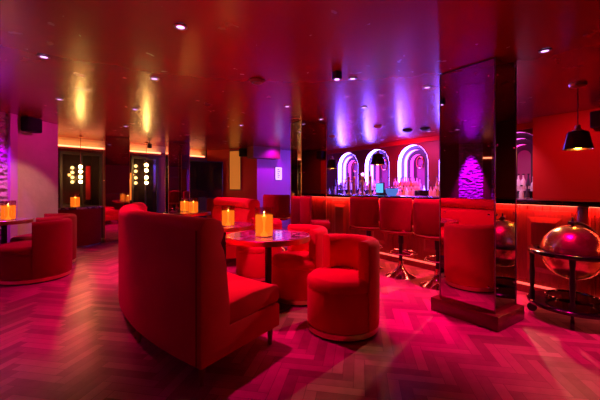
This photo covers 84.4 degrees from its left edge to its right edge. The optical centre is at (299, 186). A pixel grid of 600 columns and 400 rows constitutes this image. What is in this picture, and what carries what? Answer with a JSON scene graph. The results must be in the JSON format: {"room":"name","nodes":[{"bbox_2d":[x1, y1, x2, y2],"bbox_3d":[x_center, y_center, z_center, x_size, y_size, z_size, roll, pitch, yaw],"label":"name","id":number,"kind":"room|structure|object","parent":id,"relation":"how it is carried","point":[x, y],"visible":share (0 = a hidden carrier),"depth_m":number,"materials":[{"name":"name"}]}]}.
{"room":"cocktail bar lounge","nodes":[
{"label":"cocktail bar lounge","id":0,"kind":"room"},
{"bbox_2d":[0,112,6,243],"bbox_3d":[-4.702,0.050,4.824,0.200,2.400,0.830,0,0,6],"label":"stone wall","id":1,"kind":"structure","parent":0,"point":[3,116],"depth_m":5.10,"materials":[{"name":"beige"}]},
{"bbox_2d":[18,116,57,234],"bbox_3d":[-4.613,0.050,5.679,0.200,2.400,0.890,0,0,6],"label":"wall","id":2,"kind":"structure","parent":0,"point":[37,152],"depth_m":5.69,"materials":[{"name":"paint"}]},
{"bbox_2d":[7,113,17,242],"bbox_3d":[-4.535,0.050,5.223,0.050,2.400,0.120,0,0,6],"label":"trim","id":3,"kind":"structure","parent":2,"relation":"attached to","point":[12,119],"depth_m":5.20,"materials":[{"name":"purple"}]},
{"bbox_2d":[21,116,41,132],"bbox_3d":[-4.440,-1.025,5.465,0.188,0.240,0.260,0,0,6],"label":"wall speaker","id":4,"kind":"object","parent":2,"relation":"attached to","point":[28,124],"visible":1,"depth_m":5.37,"materials":[{"name":"black plastic"}]},
{"bbox_2d":[29,117,41,131],"bbox_3d":[-4.352,-1.025,5.456,0.010,0.210,0.230,0,0,6],"label":"grille","id":5,"kind":"object","parent":4,"relation":"attached to","point":[35,124],"depth_m":5.44,"materials":[{"name":"black"}]},
{"bbox_2d":[58,137,205,155],"bbox_3d":[-5.053,-1.030,8.184,0.100,0.240,6.200,0,0,41],"label":"wall","id":6,"kind":"structure","parent":0,"point":[61,140],"depth_m":8.24,"materials":[{"name":"paint"}]},
{"bbox_2d":[58,148,206,237],"bbox_3d":[-5.004,0.150,8.101,0.150,2.200,6.200,0,0,41],"label":"wall","id":7,"kind":"structure","parent":0,"point":[161,158],"depth_m":9.24,"materials":[{"name":"red paint"}]},
{"bbox_2d":[59,151,101,237],"bbox_3d":[-5.136,0.220,7.774,0.060,2.060,0.854,0,0,41],"label":"door","id":8,"kind":"structure","parent":7,"relation":"in","point":[70,187],"depth_m":7.73,"materials":[{"name":"black"}]},
{"bbox_2d":[86,166,89,199],"bbox_3d":[-5.012,-0.100,7.829,0.024,0.800,0.100,0,0,41],"label":"curtain","id":9,"kind":"object","parent":8,"relation":"hanging from","point":[87,167],"visible":1,"depth_m":7.83,"materials":[{"name":"red fabric"}]},
{"bbox_2d":[58,146,205,158],"bbox_3d":[-4.910,-0.910,8.019,0.101,0.080,5.993,0,0,41],"label":"cove","id":10,"kind":"object","parent":7,"relation":"attached to","point":[59,147],"visible":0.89,"depth_m":8.11,"materials":[{"name":"paint"}]},
{"bbox_2d":[58,144,103,148],"bbox_3d":[-5.183,-0.932,7.614,0.015,0.035,1.302,0,0,41],"label":"light strip","id":11,"kind":"object","parent":10,"relation":"attached to","point":[58,144],"visible":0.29,"depth_m":7.68,"materials":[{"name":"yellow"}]},
{"bbox_2d":[130,150,160,153],"bbox_3d":[-4.146,-0.932,8.814,0.015,0.035,0.899,0,0,41],"label":"light strip","id":12,"kind":"object","parent":10,"relation":"attached to","point":[130,150],"visible":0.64,"depth_m":8.81,"materials":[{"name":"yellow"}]},
{"bbox_2d":[131,156,158,212],"bbox_3d":[-4.166,0.220,8.896,0.060,2.060,0.720,0,0,41],"label":"door","id":13,"kind":"structure","parent":7,"relation":"in","point":[148,194],"depth_m":8.88,"materials":[{"name":"black"}]},
{"bbox_2d":[207,149,256,217],"bbox_3d":[-2.071,0.050,10.134,1.776,2.400,0.120,0,0,21],"label":"wall","id":14,"kind":"structure","parent":0,"point":[248,190],"depth_m":9.97,"materials":[{"name":"red paint"}]},
{"bbox_2d":[229,150,240,189],"bbox_3d":[-1.950,-0.505,9.975,0.400,1.210,0.036,0,0,21],"label":"panel light","id":15,"kind":"object","parent":14,"relation":"attached to","point":[234,159],"visible":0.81,"depth_m":9.96,"materials":[{"name":"orange"}]},
{"bbox_2d":[239,148,246,156],"bbox_3d":[-1.661,-1.020,9.808,0.260,0.240,0.188,0,0,21],"label":"wall speaker","id":16,"kind":"object","parent":14,"relation":"attached to","point":[242,151],"visible":0.87,"depth_m":9.72,"materials":[{"name":"black plastic"}]},
{"bbox_2d":[239,149,245,155],"bbox_3d":[-1.692,-1.020,9.725,0.230,0.210,0.010,0,0,21],"label":"grille","id":17,"kind":"object","parent":16,"relation":"attached to","point":[242,152],"depth_m":9.72,"materials":[{"name":"black"}]},
{"bbox_2d":[257,150,290,226],"bbox_3d":[-0.023,0.050,10.687,3.100,2.400,0.120,0,0,-35],"label":"wall","id":18,"kind":"structure","parent":0,"point":[267,184],"depth_m":10.09,"materials":[{"name":"purple"}]},
{"bbox_2d":[247,146,279,159],"bbox_3d":[-1.056,-0.990,9.658,0.870,0.320,0.400,0,0,-35],"label":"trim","id":19,"kind":"structure","parent":18,"relation":"attached to","point":[253,152],"depth_m":9.48,"materials":[{"name":"paint"}]},
{"bbox_2d":[275,167,281,179],"bbox_3d":[-0.662,-0.410,10.152,0.240,0.400,0.036,0,0,-35],"label":"notice","id":20,"kind":"object","parent":18,"relation":"attached to","point":[278,170],"visible":1,"depth_m":10.13,"materials":[{"name":"white paper"}]},
{"bbox_2d":[0,0,599,155],"bbox_3d":[-1.448,-1.200,3.860,16.000,0.100,16.000,0,0,-35],"label":"ceiling","id":21,"kind":"structure","parent":0,"point":[104,54],"depth_m":3.01,"materials":[{"name":"red paint"}]},
{"bbox_2d":[37,54,50,58],"bbox_3d":[-2.249,-1.143,2.907,0.092,0.011,0.092,0,0,-35],"label":"recessed light","id":22,"kind":"object","parent":21,"relation":"in","point":[43,56],"visible":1,"depth_m":2.90,"materials":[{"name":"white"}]},
{"bbox_2d":[78,136,82,182],"bbox_3d":[-4.975,-0.617,7.502,0.100,1.066,0.100,0,0,-35],"label":"globe pendant","id":23,"kind":"object","parent":21,"relation":"hanging from","point":[80,165],"visible":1,"depth_m":7.50,"materials":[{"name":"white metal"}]},
{"bbox_2d":[144,143,147,183],"bbox_3d":[-3.992,-0.610,8.605,0.100,1.080,0.100,0,0,-35],"label":"globe pendant","id":24,"kind":"object","parent":21,"relation":"hanging from","point":[146,164],"visible":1,"depth_m":8.60,"materials":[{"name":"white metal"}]},
{"bbox_2d":[174,23,186,29],"bbox_3d":[-0.853,-1.143,2.364,0.092,0.011,0.092,0,0,-35],"label":"recessed light","id":25,"kind":"object","parent":21,"relation":"in","point":[179,26],"visible":1,"depth_m":2.36,"materials":[{"name":"grey metal"}]},
{"bbox_2d":[249,77,264,84],"bbox_3d":[-0.462,-1.131,3.557,0.170,0.038,0.170,0,0,-35],"label":"smoke detector","id":26,"kind":"object","parent":21,"relation":"attached to","point":[256,81],"visible":1,"depth_m":3.51,"materials":[{"name":"red plastic"}]},
{"bbox_2d":[327,136,337,168],"bbox_3d":[0.727,-0.785,7.487,0.276,0.730,0.276,0,0,-35],"label":"pendant lamp","id":27,"kind":"object","parent":21,"relation":"hanging from","point":[332,163],"visible":0.98,"depth_m":7.40,"materials":[{"name":"black metal"}]},
{"bbox_2d":[332,70,341,80],"bbox_3d":[0.369,-1.111,3.304,0.070,0.079,0.070,0,0,-35],"label":"ceiling spotlight","id":28,"kind":"object","parent":21,"relation":"attached to","point":[336,75],"visible":1,"depth_m":3.28,"materials":[{"name":"black metal"}]},
{"bbox_2d":[371,125,384,164],"bbox_3d":[1.468,-0.785,6.237,0.276,0.730,0.276,0,0,-35],"label":"pendant lamp","id":29,"kind":"object","parent":21,"relation":"hanging from","point":[377,158],"visible":1,"depth_m":6.16,"materials":[{"name":"black metal"}]},
{"bbox_2d":[402,129,411,132],"bbox_3d":[2.155,-1.123,6.650,0.200,0.055,0.200,0,0,-35],"label":"ceiling speaker","id":30,"kind":"object","parent":21,"relation":"attached to","point":[403,130],"visible":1,"depth_m":6.59,"materials":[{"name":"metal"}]},
{"bbox_2d":[420,127,429,130],"bbox_3d":[2.449,-1.123,6.488,0.200,0.055,0.200,0,0,-35],"label":"ceiling speaker","id":31,"kind":"object","parent":21,"relation":"attached to","point":[425,128],"visible":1,"depth_m":6.42,"materials":[{"name":"black metal"}]},
{"bbox_2d":[538,48,551,52],"bbox_3d":[2.056,-1.143,2.779,0.092,0.011,0.092,0,0,-35],"label":"recessed light","id":32,"kind":"object","parent":21,"relation":"in","point":[545,50],"visible":1,"depth_m":2.77,"materials":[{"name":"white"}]},
{"bbox_2d":[562,82,593,150],"bbox_3d":[3.101,-0.785,3.694,0.276,0.730,0.276,0,0,-35],"label":"pendant lamp","id":33,"kind":"object","parent":21,"relation":"hanging from","point":[578,138],"visible":1,"depth_m":3.63,"materials":[{"name":"black metal"}]},
{"bbox_2d":[0,227,599,399],"bbox_3d":[-1.448,1.254,3.860,16.000,0.001,16.000,0,0,-35],"label":"floor","id":34,"kind":"structure","parent":0,"point":[70,337],"depth_m":2.46,"materials":[{"name":"brown wood"}]},
{"bbox_2d":[0,218,32,243],"bbox_3d":[-4.253,0.860,4.756,0.660,0.780,0.660,0,0,-35],"label":"round table","id":35,"kind":"object","parent":34,"relation":"on","point":[3,223],"visible":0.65,"depth_m":4.72,"materials":[{"name":"brown wood"}]},
{"bbox_2d":[0,205,14,219],"bbox_3d":[-4.195,0.333,4.760,0.176,0.275,0.176,0,0,-35],"label":"candle lantern","id":36,"kind":"object","parent":35,"relation":"on","point":[8,217],"visible":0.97,"depth_m":4.75,"materials":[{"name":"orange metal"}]},
{"bbox_2d":[0,217,71,285],"bbox_3d":[-3.663,0.851,4.580,0.850,0.798,0.859,0,0,-39],"label":"tub chair","id":37,"kind":"object","parent":34,"relation":"on","point":[47,257],"visible":1,"depth_m":4.30,"materials":[{"name":"red fabric"}]},
{"bbox_2d":[0,240,31,255],"bbox_3d":[-3.668,0.815,4.577,0.840,0.106,0.840,0,0,-39],"label":"seat cushion","id":38,"kind":"object","parent":37,"relation":"on","point":[17,248],"depth_m":4.22,"materials":[{"name":"red fabric"}]},
{"bbox_2d":[10,213,76,262],"bbox_3d":[-4.108,0.851,5.330,0.850,0.798,0.859,0,0,-41],"label":"tub chair","id":39,"kind":"object","parent":34,"relation":"on","point":[73,217],"visible":0.27,"depth_m":5.39,"materials":[{"name":"red fabric"}]},
{"bbox_2d":[10,233,31,241],"bbox_3d":[-4.112,0.815,5.327,0.840,0.106,0.840,0,0,-41],"label":"seat cushion","id":40,"kind":"object","parent":39,"relation":"on","point":[26,236],"depth_m":5.03,"materials":[{"name":"red fabric"}]},
{"bbox_2d":[58,205,102,247],"bbox_3d":[-4.927,0.835,7.195,1.110,0.830,1.110,0,0,-35],"label":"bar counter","id":41,"kind":"object","parent":34,"relation":"on","point":[88,216],"depth_m":6.96,"materials":[{"name":"red fabric"}]},
{"bbox_2d":[58,205,102,209],"bbox_3d":[-4.927,0.440,7.195,1.110,0.040,1.110,0,0,-35],"label":"countertop","id":42,"kind":"structure","parent":41,"relation":"on","point":[66,207],"depth_m":7.02,"materials":[{"name":"stone"}]},
{"bbox_2d":[103,136,129,241],"bbox_3d":[-4.299,0.050,7.758,0.517,2.400,0.357,0,0,-35],"label":"pillar","id":43,"kind":"structure","parent":34,"relation":"on","point":[116,180],"depth_m":7.59,"materials":[{"name":"black"}]},
{"bbox_2d":[165,141,189,211],"bbox_3d":[-3.145,0.050,8.503,0.530,2.400,0.340,0,0,-35],"label":"pillar","id":44,"kind":"structure","parent":34,"relation":"on","point":[177,154],"depth_m":8.37,"materials":[{"name":"black"}]},
{"bbox_2d":[163,211,210,216],"bbox_3d":[-2.241,0.875,6.594,0.900,0.750,0.900,0,0,-35],"label":"round table","id":45,"kind":"object","parent":34,"relation":"on","point":[185,213],"visible":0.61,"depth_m":6.34,"materials":[{"name":"black metal"}]},
{"bbox_2d":[118,202,278,386],"bbox_3d":[-1.214,0.724,3.317,1.028,1.052,2.830,0,0,-35],"label":"curved sofa","id":46,"kind":"object","parent":34,"relation":"on","point":[177,291],"visible":1,"depth_m":2.23,"materials":[{"name":"red fabric"}]},
{"bbox_2d":[227,272,278,323],"bbox_3d":[-1.132,0.856,3.374,0.828,0.163,2.637,0,0,-35],"label":"seat cushion","id":47,"kind":"object","parent":46,"relation":"on","point":[249,299],"depth_m":2.49,"materials":[{"name":"red fabric"}]},
{"bbox_2d":[190,161,222,217],"bbox_3d":[-2.902,0.240,9.807,1.240,2.020,0.060,0,0,-27],"label":"wall screen","id":48,"kind":"object","parent":34,"relation":"on","point":[206,177],"visible":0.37,"depth_m":9.82,"materials":[{"name":"black glass"}]},
{"bbox_2d":[212,197,259,258],"bbox_3d":[-1.394,0.724,5.810,0.910,1.052,1.654,0,0,-35],"label":"curved sofa","id":49,"kind":"object","parent":34,"relation":"on","point":[240,209],"visible":0.44,"depth_m":5.78,"materials":[{"name":"red fabric"}]},
{"bbox_2d":[226,232,235,246],"bbox_3d":[-1.479,0.856,5.753,0.701,0.163,1.499,0,0,-35],"label":"seat cushion","id":50,"kind":"object","parent":49,"relation":"on","point":[227,245],"depth_m":5.19,"materials":[{"name":"red fabric"}]},
{"bbox_2d":[221,222,253,259],"bbox_3d":[-1.018,0.875,4.400,0.800,0.750,0.800,0,0,-35],"label":"round table","id":51,"kind":"object","parent":34,"relation":"on","point":[238,226],"visible":0.37,"depth_m":4.30,"materials":[{"name":"brown wood"}]},
{"bbox_2d":[223,211,233,225],"bbox_3d":[-0.931,0.369,4.290,0.167,0.261,0.167,0,0,-35],"label":"candle lantern","id":52,"kind":"object","parent":51,"relation":"on","point":[227,212],"visible":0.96,"depth_m":4.28,"materials":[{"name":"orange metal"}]},
{"bbox_2d":[236,218,281,281],"bbox_3d":[-0.570,0.851,4.621,0.640,0.798,0.643,0,0,-39],"label":"tub chair","id":53,"kind":"object","parent":34,"relation":"on","point":[250,261],"visible":0.4,"depth_m":4.34,"materials":[{"name":"red fabric"}]},
{"bbox_2d":[236,246,264,252],"bbox_3d":[-0.576,0.815,4.620,0.630,0.106,0.630,0,0,-39],"label":"seat cushion","id":54,"kind":"object","parent":53,"relation":"on","point":[239,249],"depth_m":4.33,"materials":[{"name":"red fabric"}]},
{"bbox_2d":[225,229,309,312],"bbox_3d":[-0.333,0.875,3.476,0.880,0.750,0.880,0,0,-35],"label":"round table","id":55,"kind":"object","parent":34,"relation":"on","point":[280,238],"visible":0.77,"depth_m":3.34,"materials":[{"name":"black metal"}]},
{"bbox_2d":[255,215,272,236],"bbox_3d":[-0.366,0.354,3.374,0.187,0.292,0.187,0,0,-35],"label":"candle lantern","id":56,"kind":"object","parent":55,"relation":"on","point":[263,234],"visible":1,"depth_m":3.35,"materials":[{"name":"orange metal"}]},
{"bbox_2d":[263,194,290,250],"bbox_3d":[-0.443,0.699,6.604,0.571,1.101,0.498,0,0,15],"label":"bar stool","id":57,"kind":"object","parent":34,"relation":"on","point":[274,206],"visible":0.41,"depth_m":6.38,"materials":[{"name":"red fabric"}]},
{"bbox_2d":[272,224,327,305],"bbox_3d":[-0.005,0.851,3.759,0.640,0.798,0.643,0,0,-35],"label":"tub chair","id":58,"kind":"object","parent":34,"relation":"on","point":[291,268],"visible":0.59,"depth_m":3.50,"materials":[{"name":"red fabric"}]},
{"bbox_2d":[272,251,314,269],"bbox_3d":[-0.011,0.815,3.758,0.630,0.106,0.630,0,0,-35],"label":"seat cushion","id":59,"kind":"object","parent":58,"relation":"on","point":[285,260],"depth_m":3.52,"materials":[{"name":"red fabric"}]},
{"bbox_2d":[291,120,326,223],"bbox_3d":[0.155,0.050,5.977,0.567,2.400,0.347,0,0,-35],"label":"pillar","id":60,"kind":"structure","parent":34,"relation":"on","point":[308,139],"depth_m":5.85,"materials":[{"name":"black"}]},
{"bbox_2d":[300,196,329,228],"bbox_3d":[0.247,0.699,5.287,0.498,1.101,0.571,0,0,3],"label":"bar stool","id":61,"kind":"object","parent":34,"relation":"on","point":[305,201],"visible":0.39,"depth_m":5.07,"materials":[{"name":"red fabric"}]},
{"bbox_2d":[307,234,379,342],"bbox_3d":[0.382,0.851,2.951,0.640,0.798,0.643,0,0,-37],"label":"tub chair","id":62,"kind":"object","parent":34,"relation":"on","point":[343,295],"visible":1,"depth_m":2.72,"materials":[{"name":"red fabric"}]},
{"bbox_2d":[307,267,367,294],"bbox_3d":[0.376,0.815,2.950,0.630,0.106,0.630,0,0,-37],"label":"seat cushion","id":63,"kind":"object","parent":62,"relation":"on","point":[324,280],"depth_m":2.74,"materials":[{"name":"red fabric"}]},
{"bbox_2d":[350,196,382,269],"bbox_3d":[1.052,0.699,5.134,0.498,1.101,0.571,0,0,-38],"label":"bar stool","id":64,"kind":"object","parent":34,"relation":"on","point":[364,211],"visible":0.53,"depth_m":4.91,"materials":[{"name":"red fabric"}]},
{"bbox_2d":[379,197,417,279],"bbox_3d":[1.397,0.699,4.633,0.498,1.101,0.571,0,0,-33],"label":"bar stool","id":65,"kind":"object","parent":34,"relation":"on","point":[395,213],"visible":0.98,"depth_m":4.47,"materials":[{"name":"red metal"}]},
{"bbox_2d":[413,198,438,290],"bbox_3d":[1.721,0.699,4.164,0.498,1.101,0.571,0,0,-35],"label":"bar stool","id":66,"kind":"object","parent":34,"relation":"on","point":[425,211],"visible":0.64,"depth_m":4.06,"materials":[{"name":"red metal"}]},
{"bbox_2d":[327,193,599,297],"bbox_3d":[2.503,0.700,4.764,0.870,1.100,7.860,0,0,-35],"label":"bar counter","id":67,"kind":"object","parent":34,"relation":"on","point":[536,217],"depth_m":3.96,"materials":[{"name":"brown wood"}]},
{"bbox_2d":[345,172,350,193],"bbox_3d":[0.993,-0.077,6.817,0.136,0.454,0.110,0,0,-2],"label":"tap","id":68,"kind":"object","parent":67,"relation":"on","point":[348,177],"visible":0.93,"depth_m":6.80,"materials":[{"name":"gold metal"}]},
{"bbox_2d":[350,172,356,193],"bbox_3d":[1.078,-0.077,6.693,0.136,0.454,0.110,0,0,-2],"label":"tap","id":69,"kind":"object","parent":67,"relation":"on","point":[353,177],"visible":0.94,"depth_m":6.67,"materials":[{"name":"gold metal"}]},
{"bbox_2d":[359,172,364,194],"bbox_3d":[1.215,-0.077,6.496,0.136,0.454,0.110,0,0,-2],"label":"tap","id":70,"kind":"object","parent":67,"relation":"on","point":[362,173],"visible":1,"depth_m":6.47,"materials":[{"name":"gold metal"}]},
{"bbox_2d":[366,171,372,194],"bbox_3d":[1.328,-0.077,6.331,0.136,0.454,0.110,0,0,-2],"label":"tap","id":71,"kind":"object","parent":67,"relation":"on","point":[370,176],"visible":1,"depth_m":6.31,"materials":[{"name":"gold metal"}]},
{"bbox_2d":[375,183,385,194],"bbox_3d":[1.489,0.035,6.154,0.140,0.230,0.300,0,0,-15],"label":"till","id":72,"kind":"object","parent":67,"relation":"on","point":[380,187],"visible":0.95,"depth_m":6.11,"materials":[{"name":"black plastic"}]},
{"bbox_2d":[386,188,397,194],"bbox_3d":[1.656,0.085,5.965,0.222,0.131,0.222,0,0,-35],"label":"ice bucket","id":73,"kind":"object","parent":67,"relation":"on","point":[390,191],"visible":0.93,"depth_m":5.88,"materials":[{"name":"blue"}]},
{"bbox_2d":[327,193,599,207],"bbox_3d":[2.503,0.177,4.764,0.870,0.055,7.860,0,0,-35],"label":"countertop","id":74,"kind":"structure","parent":67,"relation":"on","point":[524,201],"depth_m":3.91,"materials":[{"name":"black paint"}]},
{"bbox_2d":[431,57,523,331],"bbox_3d":[1.727,0.050,3.251,0.515,2.400,0.650,0,0,-35],"label":"pillar","id":75,"kind":"structure","parent":34,"relation":"on","point":[478,101],"depth_m":3.08,"materials":[{"name":"black"}]},
{"bbox_2d":[527,217,599,329],"bbox_3d":[2.591,0.767,3.148,0.719,0.965,0.719,0,0,-38],"label":"globe","id":76,"kind":"object","parent":34,"relation":"on","point":[572,252],"visible":1,"depth_m":3.01,"materials":[{"name":"gold metal"}]},
{"bbox_2d":[527,290,599,319],"bbox_3d":[2.591,1.109,3.148,0.720,0.033,0.720,0,0,-35],"label":"shelf","id":77,"kind":"object","parent":76,"relation":"attached to","point":[538,298],"depth_m":3.08,"materials":[{"name":"metal"}]},
{"bbox_3d":[2.174,0.760,8.242,0.640,0.980,6.300,0,0,-35],"label":"countertop","id":78,"kind":"structure","parent":34,"relation":"on","visible":0},
{"bbox_2d":[327,189,532,197],"bbox_3d":[2.289,0.171,8.322,0.280,0.197,6.300,0,0,-35],"label":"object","id":79,"kind":"structure","parent":78,"relation":"on","point":[417,192],"depth_m":7.52,"materials":[{"name":"black"}]},
{"bbox_2d":[415,177,418,189],"bbox_3d":[2.714,-0.082,7.688,0.078,0.304,0.078,0,0,-35],"label":"bottle","id":80,"kind":"object","parent":79,"relation":"on","point":[416,182],"visible":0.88,"depth_m":7.66,"materials":[{"name":"pink glass"}]},
{"bbox_2d":[418,179,421,189],"bbox_3d":[2.759,-0.062,7.624,0.093,0.264,0.093,0,0,-35],"label":"bottle","id":81,"kind":"object","parent":79,"relation":"on","point":[419,184],"visible":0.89,"depth_m":7.59,"materials":[{"name":"pink glass"}]},
{"bbox_2d":[517,174,520,190],"bbox_3d":[3.921,-0.082,5.940,0.078,0.304,0.078,0,0,-11],"label":"bottle","id":82,"kind":"object","parent":79,"relation":"on","point":[518,179],"visible":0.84,"depth_m":5.91,"materials":[{"name":"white glass"}]},
{"bbox_2d":[521,174,525,190],"bbox_3d":[3.965,-0.082,5.876,0.078,0.304,0.078,0,0,10],"label":"bottle","id":83,"kind":"object","parent":79,"relation":"on","point":[523,181],"visible":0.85,"depth_m":5.84,"materials":[{"name":"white glass"}]},
{"bbox_2d":[526,174,530,190],"bbox_3d":[4.009,-0.082,5.811,0.078,0.304,0.078,0,0,-33],"label":"bottle","id":84,"kind":"object","parent":79,"relation":"on","point":[528,183],"visible":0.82,"depth_m":5.79,"materials":[{"name":"clear glass"}]},
{"bbox_2d":[432,185,435,195],"bbox_3d":[2.862,0.118,7.052,0.078,0.304,0.078,0,0,42],"label":"bottle","id":85,"kind":"object","parent":78,"relation":"on","point":[434,190],"visible":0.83,"depth_m":7.03,"materials":[{"name":"pink glass"}]},
{"bbox_2d":[519,185,523,197],"bbox_3d":[3.804,0.118,5.686,0.078,0.304,0.078,0,0,12],"label":"bottle","id":86,"kind":"object","parent":78,"relation":"on","point":[521,192],"visible":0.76,"depth_m":5.66,"materials":[{"name":"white glass"}]},
{"bbox_2d":[525,185,529,197],"bbox_3d":[3.853,0.118,5.614,0.078,0.304,0.078,0,0,-3],"label":"bottle","id":87,"kind":"object","parent":78,"relation":"on","point":[527,195],"visible":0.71,"depth_m":5.60,"materials":[{"name":"clear glass"}]},
{"bbox_2d":[327,128,532,189],"bbox_3d":[2.488,0.050,8.368,0.001,2.400,6.550,0,0,-35],"label":"wall","id":88,"kind":"structure","parent":0,"point":[431,148],"depth_m":8.50,"materials":[{"name":"red paint"}]},
{"bbox_2d":[338,153,357,189],"bbox_3d":[1.557,-0.369,9.991,0.350,1.298,0.856,0,0,-35],"label":"arched alcove","id":89,"kind":"object","parent":88,"relation":"attached to","point":[348,162],"visible":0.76,"depth_m":10.21,"materials":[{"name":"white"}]},
{"bbox_2d":[365,149,388,189],"bbox_3d":[2.204,-0.369,9.053,0.350,1.298,0.856,0,0,-35],"label":"arched alcove","id":90,"kind":"object","parent":88,"relation":"attached to","point":[377,172],"visible":0.5,"depth_m":9.28,"materials":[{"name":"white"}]},
{"bbox_2d":[398,145,427,189],"bbox_3d":[2.852,-0.369,8.114,0.350,1.298,0.856,0,0,-35],"label":"arched alcove","id":91,"kind":"object","parent":88,"relation":"attached to","point":[413,160],"visible":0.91,"depth_m":8.29,"materials":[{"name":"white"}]},
{"bbox_2d":[327,122,532,153],"bbox_3d":[2.428,-1.100,8.411,0.050,0.100,6.410,0,0,-35],"label":"crown molding","id":92,"kind":"structure","parent":88,"relation":"attached to","point":[525,125],"depth_m":8.28,"materials":[{"name":"red paint"}]},
{"bbox_2d":[517,132,532,182],"bbox_3d":[4.146,-0.369,6.238,0.350,1.298,0.856,0,0,-35],"label":"arched alcove","id":93,"kind":"object","parent":88,"relation":"attached to","point":[524,140],"visible":0.33,"depth_m":6.29,"materials":[{"name":"purple"}]},
{"bbox_2d":[533,108,599,199],"bbox_3d":[4.588,0.050,5.377,1.000,2.400,1.040,0,0,-35],"label":"wall","id":94,"kind":"structure","parent":0,"point":[558,173],"depth_m":5.18,"materials":[{"name":"red paint"}]},
{"bbox_2d":[590,110,599,128],"bbox_3d":[4.321,-0.970,4.718,0.188,0.240,0.260,0,0,-35],"label":"wall speaker","id":95,"kind":"object","parent":94,"relation":"attached to","point":[594,115],"visible":1,"depth_m":4.72,"materials":[{"name":"black plastic"}]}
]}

